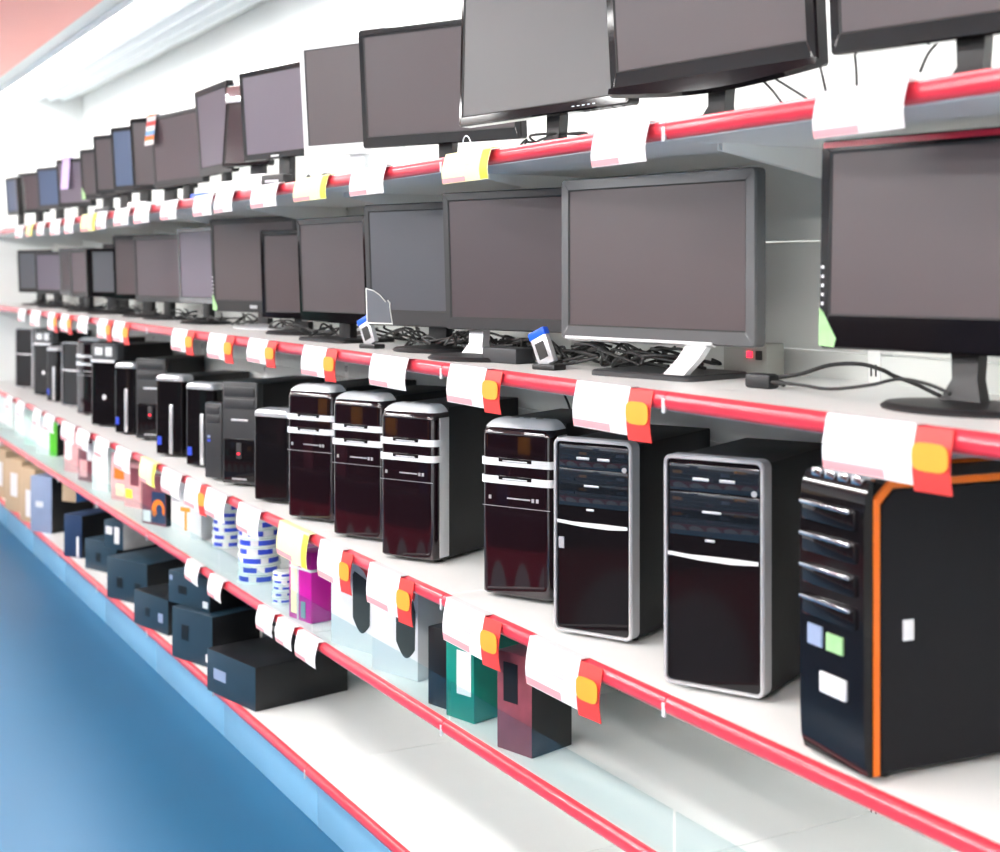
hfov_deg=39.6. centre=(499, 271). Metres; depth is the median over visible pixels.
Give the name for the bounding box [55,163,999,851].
shelving unit
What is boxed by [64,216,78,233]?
price tag
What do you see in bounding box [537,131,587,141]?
cable
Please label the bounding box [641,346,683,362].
cable
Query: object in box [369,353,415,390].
price tag
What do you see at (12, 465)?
carton
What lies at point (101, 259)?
monitor
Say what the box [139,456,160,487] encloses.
price tag
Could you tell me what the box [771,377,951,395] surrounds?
cable
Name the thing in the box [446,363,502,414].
price tag
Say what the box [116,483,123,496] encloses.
print
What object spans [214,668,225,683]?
print
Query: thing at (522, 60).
monitor
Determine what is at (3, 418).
print
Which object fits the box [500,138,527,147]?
cable
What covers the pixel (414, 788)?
display shelf
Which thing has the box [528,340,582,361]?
cable
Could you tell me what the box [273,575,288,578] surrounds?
tray
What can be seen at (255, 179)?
box
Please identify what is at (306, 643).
price tag
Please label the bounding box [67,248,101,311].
monitor
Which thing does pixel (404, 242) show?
monitor
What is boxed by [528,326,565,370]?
card reader
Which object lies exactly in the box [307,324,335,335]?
cable
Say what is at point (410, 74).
monitor
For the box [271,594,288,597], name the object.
tray
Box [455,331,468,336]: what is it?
cable
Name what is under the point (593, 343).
cable
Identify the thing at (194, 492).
price tag
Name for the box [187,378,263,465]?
computer tower
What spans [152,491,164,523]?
picture
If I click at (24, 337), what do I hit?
computer tower
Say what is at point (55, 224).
price tag
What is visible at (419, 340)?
cable
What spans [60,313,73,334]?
price tag
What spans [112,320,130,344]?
price tag
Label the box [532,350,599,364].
cable
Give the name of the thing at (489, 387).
sticker
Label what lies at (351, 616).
product box
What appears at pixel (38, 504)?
print
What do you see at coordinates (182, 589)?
print
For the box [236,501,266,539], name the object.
price tag
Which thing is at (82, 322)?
price tag
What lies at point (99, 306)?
cable
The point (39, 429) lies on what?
print
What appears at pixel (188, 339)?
sticker
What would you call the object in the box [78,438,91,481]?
blister pack
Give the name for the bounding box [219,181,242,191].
box
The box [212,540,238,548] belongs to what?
spindle
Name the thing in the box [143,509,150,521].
print
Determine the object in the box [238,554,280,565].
spindle
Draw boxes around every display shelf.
[0,67,999,248]
[0,303,999,459]
[0,381,999,851]
[0,427,953,851]
[0,497,623,851]
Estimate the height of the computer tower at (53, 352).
0.304 m
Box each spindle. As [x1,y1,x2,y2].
[212,518,235,526]
[212,525,238,533]
[212,532,238,540]
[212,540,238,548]
[224,505,237,511]
[224,511,236,518]
[237,536,276,547]
[237,572,272,584]
[238,528,277,538]
[238,546,276,556]
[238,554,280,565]
[238,561,280,574]
[258,519,276,529]
[271,590,288,597]
[272,577,288,585]
[272,597,288,604]
[273,569,288,578]
[273,585,288,591]
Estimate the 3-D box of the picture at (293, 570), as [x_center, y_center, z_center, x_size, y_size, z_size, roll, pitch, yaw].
[-0.584,0.888,3.937,0.002,0.155,0.030,0,0,-41]
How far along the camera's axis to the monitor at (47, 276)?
7.86 m
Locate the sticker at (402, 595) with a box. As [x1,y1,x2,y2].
[396,589,409,610]
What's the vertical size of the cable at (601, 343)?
0.046 m
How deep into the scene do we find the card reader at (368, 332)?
3.65 m
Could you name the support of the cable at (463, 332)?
on the display shelf at (789, 407)
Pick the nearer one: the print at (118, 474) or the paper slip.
the print at (118, 474)
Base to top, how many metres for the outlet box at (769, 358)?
0.062 m
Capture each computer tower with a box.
[15,328,59,387]
[33,329,91,394]
[47,346,60,401]
[61,342,77,406]
[76,336,144,414]
[91,341,172,425]
[115,361,135,433]
[136,355,204,439]
[156,370,249,456]
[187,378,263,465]
[205,401,222,478]
[223,375,324,484]
[255,406,288,501]
[287,378,415,520]
[333,385,446,538]
[381,396,517,561]
[482,408,600,601]
[554,424,709,640]
[664,438,822,698]
[799,457,999,777]
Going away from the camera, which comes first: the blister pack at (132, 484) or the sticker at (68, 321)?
the blister pack at (132, 484)
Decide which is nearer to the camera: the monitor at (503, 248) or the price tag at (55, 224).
the monitor at (503, 248)
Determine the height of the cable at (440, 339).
0.032 m
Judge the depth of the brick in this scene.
3.05 m
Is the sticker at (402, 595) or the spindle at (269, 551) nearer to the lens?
the sticker at (402, 595)
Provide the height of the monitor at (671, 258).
0.389 m
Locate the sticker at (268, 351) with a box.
[264,347,272,358]
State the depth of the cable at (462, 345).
3.18 m
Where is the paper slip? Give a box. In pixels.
[61,157,72,188]
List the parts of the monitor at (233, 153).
panel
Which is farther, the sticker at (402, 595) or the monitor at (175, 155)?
the monitor at (175, 155)
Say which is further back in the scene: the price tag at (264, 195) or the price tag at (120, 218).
the price tag at (120, 218)
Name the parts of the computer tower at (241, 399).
panel, panel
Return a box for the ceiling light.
[0,0,260,101]
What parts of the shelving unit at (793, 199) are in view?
panel, panel, panel, panel, panel, panel, panel, panel, panel, panel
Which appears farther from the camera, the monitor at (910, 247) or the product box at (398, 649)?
the product box at (398, 649)
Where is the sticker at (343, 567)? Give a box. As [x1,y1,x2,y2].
[339,562,348,580]
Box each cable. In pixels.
[60,301,79,308]
[83,302,106,308]
[101,305,129,310]
[133,307,161,313]
[146,308,156,314]
[171,308,189,314]
[172,311,205,320]
[202,316,242,324]
[206,313,222,322]
[235,313,257,324]
[242,313,257,323]
[268,322,310,334]
[269,319,293,325]
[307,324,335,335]
[308,323,338,335]
[332,326,377,334]
[375,327,413,340]
[383,326,427,341]
[391,329,428,338]
[404,334,428,345]
[415,327,454,335]
[421,335,457,345]
[429,336,491,344]
[435,337,489,344]
[452,330,468,338]
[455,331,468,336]
[461,344,517,347]
[489,336,522,346]
[490,332,509,340]
[491,338,528,346]
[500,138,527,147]
[502,335,530,346]
[526,342,585,356]
[527,132,583,142]
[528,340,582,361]
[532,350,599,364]
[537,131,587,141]
[553,343,624,364]
[563,395,570,408]
[571,341,627,363]
[571,342,631,364]
[587,346,641,367]
[597,347,640,366]
[601,348,669,367]
[609,343,678,366]
[622,350,706,369]
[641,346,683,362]
[650,347,721,364]
[763,82,781,101]
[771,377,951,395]
[776,79,806,97]
[778,361,941,397]
[819,67,826,90]
[853,55,857,85]
[919,44,937,72]
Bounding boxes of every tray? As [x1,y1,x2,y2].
[212,522,235,526]
[212,530,238,533]
[212,536,238,540]
[212,544,238,548]
[237,578,271,584]
[258,526,276,529]
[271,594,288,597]
[272,581,288,585]
[272,601,288,604]
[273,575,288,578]
[273,588,288,591]
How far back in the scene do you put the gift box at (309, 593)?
3.90 m
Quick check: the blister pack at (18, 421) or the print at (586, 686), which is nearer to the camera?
the print at (586, 686)
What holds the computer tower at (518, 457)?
on the display shelf at (955, 805)
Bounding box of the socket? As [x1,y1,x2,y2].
[756,351,761,359]
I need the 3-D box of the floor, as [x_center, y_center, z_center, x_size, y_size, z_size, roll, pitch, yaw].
[-3.504,1.560,1.987,8.440,0.100,12.250,0,0,-29]
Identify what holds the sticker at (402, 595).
attached to the price tag at (386, 590)
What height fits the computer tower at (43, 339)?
0.374 m
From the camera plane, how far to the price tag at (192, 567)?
4.67 m
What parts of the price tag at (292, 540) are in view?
lemon panel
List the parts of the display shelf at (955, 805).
price rail, price rail, price rail, price rail, price rail, price rail, price rail, price rail, price rail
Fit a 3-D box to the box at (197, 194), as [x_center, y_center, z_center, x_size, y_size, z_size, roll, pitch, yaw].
[-1.034,-0.261,4.814,0.042,0.022,0.110,0,0,-37]
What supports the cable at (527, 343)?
on the display shelf at (789, 407)
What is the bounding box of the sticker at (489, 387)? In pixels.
[482,380,497,399]
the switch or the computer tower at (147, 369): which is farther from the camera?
the computer tower at (147, 369)
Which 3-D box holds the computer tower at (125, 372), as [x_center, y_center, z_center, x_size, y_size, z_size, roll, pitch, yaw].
[-1.535,0.549,6.163,0.128,0.314,0.355,0,0,33]
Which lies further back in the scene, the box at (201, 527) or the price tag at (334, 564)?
the box at (201, 527)
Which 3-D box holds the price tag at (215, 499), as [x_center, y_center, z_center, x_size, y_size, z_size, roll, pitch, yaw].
[-0.902,0.745,4.443,0.028,0.087,0.212,0,0,-28]
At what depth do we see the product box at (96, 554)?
6.25 m
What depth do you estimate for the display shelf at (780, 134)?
2.66 m
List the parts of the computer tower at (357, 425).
panel, crown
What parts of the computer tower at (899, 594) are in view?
bay trim, bay trim, bay trim, bay trim, panel, panel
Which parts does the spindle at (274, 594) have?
lid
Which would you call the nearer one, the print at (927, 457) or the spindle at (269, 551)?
the print at (927, 457)
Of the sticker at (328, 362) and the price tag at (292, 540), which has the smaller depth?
the sticker at (328, 362)
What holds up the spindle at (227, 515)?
on the spindle at (228, 522)
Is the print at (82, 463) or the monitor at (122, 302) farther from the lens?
the monitor at (122, 302)
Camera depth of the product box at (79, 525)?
6.55 m
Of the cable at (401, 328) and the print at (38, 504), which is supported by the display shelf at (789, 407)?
the cable at (401, 328)
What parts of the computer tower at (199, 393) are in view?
panel, crown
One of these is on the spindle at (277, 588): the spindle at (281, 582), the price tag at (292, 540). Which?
the spindle at (281, 582)
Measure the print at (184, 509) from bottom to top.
0.016 m
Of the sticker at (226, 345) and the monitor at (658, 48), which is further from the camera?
the sticker at (226, 345)
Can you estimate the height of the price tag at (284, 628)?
0.067 m
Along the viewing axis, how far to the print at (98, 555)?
6.23 m
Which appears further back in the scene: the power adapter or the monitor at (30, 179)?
the monitor at (30, 179)
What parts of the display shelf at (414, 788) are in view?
price rail, price rail, price rail, price rail, price rail, price rail, price rail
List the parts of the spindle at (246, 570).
lid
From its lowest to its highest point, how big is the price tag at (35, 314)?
0.082 m
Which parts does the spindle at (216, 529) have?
lid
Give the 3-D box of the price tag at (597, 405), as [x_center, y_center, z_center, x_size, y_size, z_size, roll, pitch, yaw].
[0.199,0.242,2.428,0.031,0.091,0.229,0,0,-30]
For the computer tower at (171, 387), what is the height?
0.314 m
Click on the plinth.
(329, 816)
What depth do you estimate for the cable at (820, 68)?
2.28 m
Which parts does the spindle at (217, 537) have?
lid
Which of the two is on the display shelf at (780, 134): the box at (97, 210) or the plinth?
the box at (97, 210)
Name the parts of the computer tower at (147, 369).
panel, panel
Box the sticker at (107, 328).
[105,325,109,334]
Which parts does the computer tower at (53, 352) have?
crown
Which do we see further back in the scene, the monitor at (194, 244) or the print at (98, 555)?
the print at (98, 555)
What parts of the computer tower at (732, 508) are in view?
panel, frame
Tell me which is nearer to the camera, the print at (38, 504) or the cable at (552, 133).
the cable at (552, 133)
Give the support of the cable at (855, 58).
hanging from the monitor at (856, 26)
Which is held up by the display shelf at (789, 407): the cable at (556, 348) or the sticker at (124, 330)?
the cable at (556, 348)
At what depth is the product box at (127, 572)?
5.66 m
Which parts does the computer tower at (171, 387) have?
panel, crown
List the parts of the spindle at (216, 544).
lid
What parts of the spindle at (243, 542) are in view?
lid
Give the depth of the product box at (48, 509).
7.16 m
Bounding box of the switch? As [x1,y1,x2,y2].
[746,351,751,357]
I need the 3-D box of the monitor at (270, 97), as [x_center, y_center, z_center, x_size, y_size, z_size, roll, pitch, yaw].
[-0.694,-0.454,4.470,0.187,0.407,0.382,0,0,-42]
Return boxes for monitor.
[3,176,25,228]
[17,172,50,223]
[17,249,52,305]
[35,251,71,307]
[36,166,68,218]
[56,158,96,216]
[59,247,98,309]
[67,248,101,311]
[79,149,119,207]
[88,248,134,313]
[93,134,138,208]
[102,244,139,311]
[110,126,151,201]
[112,234,169,317]
[130,117,197,200]
[133,234,191,319]
[152,107,209,199]
[177,226,232,324]
[194,80,239,181]
[210,216,297,329]
[222,85,274,174]
[239,61,304,181]
[260,229,337,335]
[297,215,394,343]
[299,36,404,171]
[358,18,526,157]
[364,201,464,353]
[428,187,561,362]
[459,0,638,140]
[562,167,765,381]
[606,0,828,114]
[818,126,999,418]
[829,0,999,73]
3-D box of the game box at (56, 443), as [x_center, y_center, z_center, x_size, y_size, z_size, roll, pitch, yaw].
[-2.348,0.885,7.487,0.050,0.192,0.180,0,0,21]
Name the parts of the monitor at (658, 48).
chin trim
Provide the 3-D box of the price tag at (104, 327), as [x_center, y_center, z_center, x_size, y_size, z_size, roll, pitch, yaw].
[-1.644,0.242,5.796,0.031,0.090,0.236,0,0,-28]
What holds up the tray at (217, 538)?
on the spindle at (217, 537)
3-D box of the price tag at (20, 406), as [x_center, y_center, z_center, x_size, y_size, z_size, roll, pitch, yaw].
[-2.589,0.743,7.526,0.028,0.082,0.213,0,0,-30]
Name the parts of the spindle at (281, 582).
lid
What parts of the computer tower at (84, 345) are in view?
panel, crown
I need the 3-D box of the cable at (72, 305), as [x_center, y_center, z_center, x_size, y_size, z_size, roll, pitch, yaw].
[-2.275,0.174,7.345,0.085,0.043,0.261,0,0,-29]
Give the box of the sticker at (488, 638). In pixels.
[480,630,496,653]
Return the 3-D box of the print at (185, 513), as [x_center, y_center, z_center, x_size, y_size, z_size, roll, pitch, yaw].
[-1.172,0.930,5.183,0.014,0.071,0.002,0,0,39]
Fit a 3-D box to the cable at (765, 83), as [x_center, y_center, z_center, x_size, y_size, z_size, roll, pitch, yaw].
[0.468,-0.311,2.382,0.012,0.057,0.087,0,0,-15]
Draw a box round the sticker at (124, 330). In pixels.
[122,328,127,337]
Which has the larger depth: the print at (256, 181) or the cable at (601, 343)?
the print at (256, 181)
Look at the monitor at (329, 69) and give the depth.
4.10 m
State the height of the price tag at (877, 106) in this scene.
0.067 m
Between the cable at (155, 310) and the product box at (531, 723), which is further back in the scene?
the cable at (155, 310)
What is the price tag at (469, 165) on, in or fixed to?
attached to the display shelf at (780, 134)
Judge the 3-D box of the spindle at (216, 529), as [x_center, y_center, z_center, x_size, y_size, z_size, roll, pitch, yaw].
[-0.972,0.917,4.987,0.120,0.025,0.120,0,0,30]
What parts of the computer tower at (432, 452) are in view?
panel, crown, trim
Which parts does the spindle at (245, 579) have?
lid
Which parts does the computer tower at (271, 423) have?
crown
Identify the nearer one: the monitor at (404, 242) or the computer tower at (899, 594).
the computer tower at (899, 594)
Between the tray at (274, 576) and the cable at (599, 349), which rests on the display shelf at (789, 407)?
the cable at (599, 349)
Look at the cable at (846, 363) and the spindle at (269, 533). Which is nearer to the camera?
the cable at (846, 363)
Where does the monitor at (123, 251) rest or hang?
on the display shelf at (789, 407)
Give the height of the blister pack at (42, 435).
0.222 m
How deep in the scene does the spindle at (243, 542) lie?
4.37 m
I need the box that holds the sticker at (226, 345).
[223,342,230,354]
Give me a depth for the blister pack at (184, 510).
5.19 m
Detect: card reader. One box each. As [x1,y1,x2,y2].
[357,316,384,348]
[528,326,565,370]
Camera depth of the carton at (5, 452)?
8.24 m
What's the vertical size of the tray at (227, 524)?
0.006 m
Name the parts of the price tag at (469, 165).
lemon panel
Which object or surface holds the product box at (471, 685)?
on the display shelf at (640, 779)
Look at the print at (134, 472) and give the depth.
5.78 m
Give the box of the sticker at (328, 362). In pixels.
[323,357,333,370]
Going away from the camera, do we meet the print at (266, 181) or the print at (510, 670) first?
the print at (510, 670)
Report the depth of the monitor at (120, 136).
6.25 m
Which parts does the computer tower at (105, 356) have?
panel, control panel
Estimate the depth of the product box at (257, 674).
4.35 m
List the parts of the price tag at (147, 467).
lemon panel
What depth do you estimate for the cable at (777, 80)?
2.35 m
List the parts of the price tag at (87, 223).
lemon panel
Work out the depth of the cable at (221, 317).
5.30 m
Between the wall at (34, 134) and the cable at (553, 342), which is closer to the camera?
the cable at (553, 342)
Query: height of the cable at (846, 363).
0.046 m
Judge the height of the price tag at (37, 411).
0.082 m
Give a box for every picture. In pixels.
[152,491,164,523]
[291,562,296,613]
[301,601,305,618]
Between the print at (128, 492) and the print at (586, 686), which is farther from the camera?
the print at (128, 492)
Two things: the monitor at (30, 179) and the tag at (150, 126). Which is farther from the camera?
the monitor at (30, 179)
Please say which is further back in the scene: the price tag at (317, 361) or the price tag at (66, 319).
the price tag at (66, 319)
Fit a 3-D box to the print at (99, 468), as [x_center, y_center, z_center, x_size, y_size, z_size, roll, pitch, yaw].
[-1.798,0.920,6.242,0.052,0.100,0.002,0,0,41]
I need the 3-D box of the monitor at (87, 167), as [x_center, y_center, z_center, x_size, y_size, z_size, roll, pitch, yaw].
[-1.931,-0.428,6.811,0.310,0.355,0.187,0,0,41]
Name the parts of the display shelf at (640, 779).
price rail, price rail, price rail, price rail, price rail, price rail, price rail, price rail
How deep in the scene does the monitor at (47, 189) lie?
7.82 m
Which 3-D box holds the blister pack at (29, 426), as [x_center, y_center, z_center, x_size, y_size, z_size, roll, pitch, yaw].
[-2.638,0.876,7.899,0.160,0.211,0.061,0,0,41]
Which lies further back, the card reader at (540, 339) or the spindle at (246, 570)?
the spindle at (246, 570)
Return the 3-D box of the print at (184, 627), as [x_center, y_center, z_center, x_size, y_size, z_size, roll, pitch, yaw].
[-1.089,1.246,4.802,0.041,0.052,0.002,0,0,43]
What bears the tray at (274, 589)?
on the spindle at (277, 588)
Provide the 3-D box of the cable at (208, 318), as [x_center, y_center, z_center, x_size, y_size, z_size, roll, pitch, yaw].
[-1.041,0.180,5.252,0.113,0.032,0.300,0,0,-29]
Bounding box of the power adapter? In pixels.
[745,372,785,388]
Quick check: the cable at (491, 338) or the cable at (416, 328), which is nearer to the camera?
the cable at (491, 338)
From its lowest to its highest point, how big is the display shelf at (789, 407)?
0.100 m
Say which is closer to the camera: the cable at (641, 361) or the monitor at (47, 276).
the cable at (641, 361)
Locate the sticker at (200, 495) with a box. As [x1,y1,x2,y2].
[198,493,203,506]
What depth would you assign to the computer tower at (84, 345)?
6.82 m
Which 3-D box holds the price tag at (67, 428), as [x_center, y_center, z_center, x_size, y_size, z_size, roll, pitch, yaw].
[-1.995,0.744,6.441,0.028,0.085,0.268,0,0,-30]
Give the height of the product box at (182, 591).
0.112 m
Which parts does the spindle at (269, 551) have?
lid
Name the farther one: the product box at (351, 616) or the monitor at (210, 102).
the monitor at (210, 102)
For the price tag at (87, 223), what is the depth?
6.05 m
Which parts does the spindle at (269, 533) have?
lid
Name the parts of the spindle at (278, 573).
lid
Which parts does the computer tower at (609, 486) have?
panel, frame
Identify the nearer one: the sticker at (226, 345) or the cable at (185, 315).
the sticker at (226, 345)
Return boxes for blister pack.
[0,397,13,427]
[14,403,23,436]
[24,408,35,445]
[36,416,49,454]
[64,431,77,472]
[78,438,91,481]
[92,440,114,491]
[111,452,135,500]
[124,461,141,508]
[171,482,184,528]
[180,491,189,535]
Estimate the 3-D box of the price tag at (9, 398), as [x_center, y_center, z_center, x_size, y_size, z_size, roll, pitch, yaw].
[-2.764,0.736,7.846,0.028,0.069,0.199,0,0,-28]
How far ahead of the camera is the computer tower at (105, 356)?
6.33 m
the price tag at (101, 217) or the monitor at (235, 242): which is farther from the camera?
the price tag at (101, 217)
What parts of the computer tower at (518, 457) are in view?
panel, crown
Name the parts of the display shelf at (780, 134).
price rail, price rail, price rail, price rail, price rail, price rail, price rail, price rail, price rail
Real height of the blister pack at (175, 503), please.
0.192 m
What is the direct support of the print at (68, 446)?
attached to the blister pack at (70, 450)
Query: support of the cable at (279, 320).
on the display shelf at (789, 407)
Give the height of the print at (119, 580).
0.042 m
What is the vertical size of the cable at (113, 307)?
0.028 m
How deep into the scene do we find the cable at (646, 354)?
2.66 m
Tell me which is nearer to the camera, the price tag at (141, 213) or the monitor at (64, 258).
the price tag at (141, 213)
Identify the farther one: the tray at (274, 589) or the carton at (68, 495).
the carton at (68, 495)
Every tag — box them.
[5,395,15,409]
[15,225,23,237]
[16,400,27,417]
[18,308,26,321]
[25,223,35,236]
[30,310,42,326]
[32,407,44,426]
[36,221,47,235]
[43,412,57,433]
[47,312,58,332]
[50,218,63,235]
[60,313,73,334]
[60,420,77,444]
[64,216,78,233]
[76,427,93,452]
[77,316,89,333]
[80,213,97,231]
[94,436,112,461]
[96,211,108,229]
[97,318,112,341]
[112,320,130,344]
[113,207,132,226]
[114,445,135,473]
[133,203,153,223]
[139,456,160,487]
[144,113,160,145]
[160,199,182,220]
[161,466,185,499]
[171,328,195,355]
[184,477,206,516]
[184,558,204,586]
[192,193,215,216]
[204,486,231,523]
[207,333,234,363]
[207,573,228,603]
[213,189,237,213]
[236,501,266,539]
[246,338,277,367]
[250,182,284,208]
[255,604,279,637]
[275,616,299,651]
[276,519,314,569]
[293,174,334,201]
[294,629,323,668]
[301,345,337,382]
[317,538,353,595]
[349,164,392,196]
[366,561,414,626]
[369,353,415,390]
[442,135,498,183]
[442,596,501,671]
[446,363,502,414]
[525,634,603,723]
[572,380,653,442]
[591,120,657,167]
[812,77,917,138]
[822,412,954,496]
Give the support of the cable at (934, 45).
hanging from the monitor at (856, 26)
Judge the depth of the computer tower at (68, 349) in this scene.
7.24 m
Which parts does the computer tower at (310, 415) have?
panel, crown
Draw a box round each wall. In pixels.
[0,94,81,445]
[82,0,999,442]
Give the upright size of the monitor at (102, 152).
0.399 m
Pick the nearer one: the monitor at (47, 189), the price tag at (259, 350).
the price tag at (259, 350)
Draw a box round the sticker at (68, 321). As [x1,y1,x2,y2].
[67,320,70,327]
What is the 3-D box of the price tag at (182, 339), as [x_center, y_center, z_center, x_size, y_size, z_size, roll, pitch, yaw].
[-1.087,0.239,4.778,0.031,0.085,0.259,0,0,-28]
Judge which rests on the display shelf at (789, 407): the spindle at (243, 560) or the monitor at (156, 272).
the monitor at (156, 272)
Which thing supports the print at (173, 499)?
attached to the blister pack at (175, 503)
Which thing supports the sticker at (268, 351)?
attached to the price tag at (259, 350)
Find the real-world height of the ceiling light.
0.055 m
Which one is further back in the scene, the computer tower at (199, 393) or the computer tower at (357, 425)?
the computer tower at (199, 393)
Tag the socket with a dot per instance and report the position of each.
(758, 353)
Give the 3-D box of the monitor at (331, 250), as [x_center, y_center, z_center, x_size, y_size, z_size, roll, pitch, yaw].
[-0.448,0.021,4.041,0.190,0.361,0.398,0,0,-37]
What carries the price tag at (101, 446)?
attached to the display shelf at (955, 805)
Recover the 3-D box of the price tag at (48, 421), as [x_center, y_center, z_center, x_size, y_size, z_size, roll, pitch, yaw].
[-2.211,0.743,6.835,0.028,0.082,0.251,0,0,-28]
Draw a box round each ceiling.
[0,0,268,95]
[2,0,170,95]
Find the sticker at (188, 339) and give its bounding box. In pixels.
[185,336,191,346]
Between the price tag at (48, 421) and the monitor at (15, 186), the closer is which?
the price tag at (48, 421)
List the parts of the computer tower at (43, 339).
panel, control panel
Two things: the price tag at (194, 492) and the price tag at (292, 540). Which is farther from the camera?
the price tag at (194, 492)
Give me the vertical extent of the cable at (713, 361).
0.031 m
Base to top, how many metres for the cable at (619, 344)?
0.046 m
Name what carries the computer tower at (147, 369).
on the display shelf at (955, 805)
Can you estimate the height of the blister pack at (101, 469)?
0.222 m
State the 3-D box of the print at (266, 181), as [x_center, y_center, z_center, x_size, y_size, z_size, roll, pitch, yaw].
[-0.678,-0.270,4.127,0.060,0.008,0.003,0,0,40]
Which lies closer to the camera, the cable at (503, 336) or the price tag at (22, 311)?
the cable at (503, 336)
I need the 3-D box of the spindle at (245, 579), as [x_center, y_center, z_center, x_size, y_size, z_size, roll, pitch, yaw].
[-0.769,0.968,4.426,0.136,0.028,0.136,0,0,8]
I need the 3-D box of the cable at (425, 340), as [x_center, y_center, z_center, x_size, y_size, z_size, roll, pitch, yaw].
[-0.160,0.168,3.462,0.054,0.029,0.209,0,0,-33]
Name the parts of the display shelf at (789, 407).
price rail, price rail, price rail, price rail, price rail, price rail, price rail, price rail, price rail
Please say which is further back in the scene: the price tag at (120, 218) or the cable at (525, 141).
the price tag at (120, 218)
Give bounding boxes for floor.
[0,522,343,851]
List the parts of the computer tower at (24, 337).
panel, frame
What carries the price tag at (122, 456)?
attached to the display shelf at (955, 805)
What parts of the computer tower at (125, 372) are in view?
crown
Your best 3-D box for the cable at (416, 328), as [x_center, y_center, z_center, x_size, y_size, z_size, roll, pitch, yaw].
[-0.186,0.176,3.878,0.055,0.047,0.213,0,0,-29]
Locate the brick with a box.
[483,346,534,363]
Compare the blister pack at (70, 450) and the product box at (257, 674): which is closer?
the product box at (257, 674)
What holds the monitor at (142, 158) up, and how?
on the display shelf at (780, 134)
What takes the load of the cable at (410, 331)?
on the display shelf at (789, 407)
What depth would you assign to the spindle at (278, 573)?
4.10 m
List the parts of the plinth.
plinth panel, plinth panel, plinth panel, plinth panel, plinth panel, plinth panel, plinth panel, plinth panel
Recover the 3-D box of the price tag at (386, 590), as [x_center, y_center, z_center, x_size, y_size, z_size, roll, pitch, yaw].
[-0.255,0.754,3.257,0.031,0.105,0.240,0,0,-29]
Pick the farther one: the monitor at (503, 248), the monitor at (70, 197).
the monitor at (70, 197)
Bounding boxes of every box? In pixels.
[31,473,90,533]
[50,422,63,455]
[64,507,114,557]
[85,535,157,572]
[95,208,115,212]
[104,518,154,550]
[107,546,184,602]
[128,201,151,207]
[134,583,178,635]
[142,473,170,526]
[169,567,246,612]
[172,604,259,666]
[190,193,209,198]
[190,508,212,539]
[207,635,347,711]
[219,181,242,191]
[250,173,272,188]
[261,174,292,184]
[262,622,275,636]
[288,544,330,623]
[331,564,371,653]
[372,593,443,681]
[428,623,445,708]
[446,634,519,723]
[497,644,571,758]
[724,342,783,374]
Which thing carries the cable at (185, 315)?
on the display shelf at (789, 407)
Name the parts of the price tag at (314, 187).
lemon panel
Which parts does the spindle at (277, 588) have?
lid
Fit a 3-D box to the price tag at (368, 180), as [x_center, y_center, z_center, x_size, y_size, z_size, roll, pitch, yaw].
[-0.314,-0.221,3.368,0.028,0.067,0.201,0,0,-29]
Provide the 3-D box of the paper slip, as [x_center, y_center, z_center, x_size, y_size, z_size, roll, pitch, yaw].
[-2.275,-0.520,7.317,0.070,0.169,0.047,0,0,41]
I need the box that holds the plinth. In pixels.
[0,506,390,851]
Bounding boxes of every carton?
[0,445,21,498]
[5,457,33,512]
[20,465,45,522]
[62,483,87,502]
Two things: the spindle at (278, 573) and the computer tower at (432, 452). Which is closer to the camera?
the computer tower at (432, 452)
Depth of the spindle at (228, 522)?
4.93 m
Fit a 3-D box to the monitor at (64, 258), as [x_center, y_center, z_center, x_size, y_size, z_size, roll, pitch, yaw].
[-2.255,0.035,7.500,0.281,0.332,0.187,0,0,35]
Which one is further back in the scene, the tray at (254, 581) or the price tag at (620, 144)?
the tray at (254, 581)
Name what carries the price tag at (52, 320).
attached to the display shelf at (789, 407)
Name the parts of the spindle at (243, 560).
lid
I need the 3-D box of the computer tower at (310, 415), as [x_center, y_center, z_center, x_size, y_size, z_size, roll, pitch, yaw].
[-0.432,0.512,4.085,0.180,0.388,0.398,0,0,33]
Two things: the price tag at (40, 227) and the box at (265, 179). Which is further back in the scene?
the price tag at (40, 227)
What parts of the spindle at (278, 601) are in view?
lid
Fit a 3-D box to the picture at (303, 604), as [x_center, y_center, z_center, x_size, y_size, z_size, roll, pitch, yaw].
[-0.552,0.949,3.900,0.002,0.046,0.023,0,0,-41]
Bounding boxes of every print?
[0,414,7,424]
[31,423,35,437]
[36,501,42,507]
[37,421,41,449]
[65,441,71,459]
[79,459,86,476]
[87,444,91,460]
[96,552,100,561]
[97,465,102,487]
[114,467,123,479]
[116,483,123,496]
[117,577,122,587]
[125,489,131,498]
[130,467,138,486]
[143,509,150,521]
[145,607,149,616]
[152,500,164,516]
[172,488,179,501]
[178,585,186,594]
[180,507,189,512]
[181,624,188,640]
[184,512,186,530]
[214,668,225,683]
[252,180,260,183]
[265,179,277,182]
[457,650,470,696]
[503,661,517,704]
[576,676,596,703]
[911,442,947,472]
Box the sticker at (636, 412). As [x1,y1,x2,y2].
[625,401,647,424]

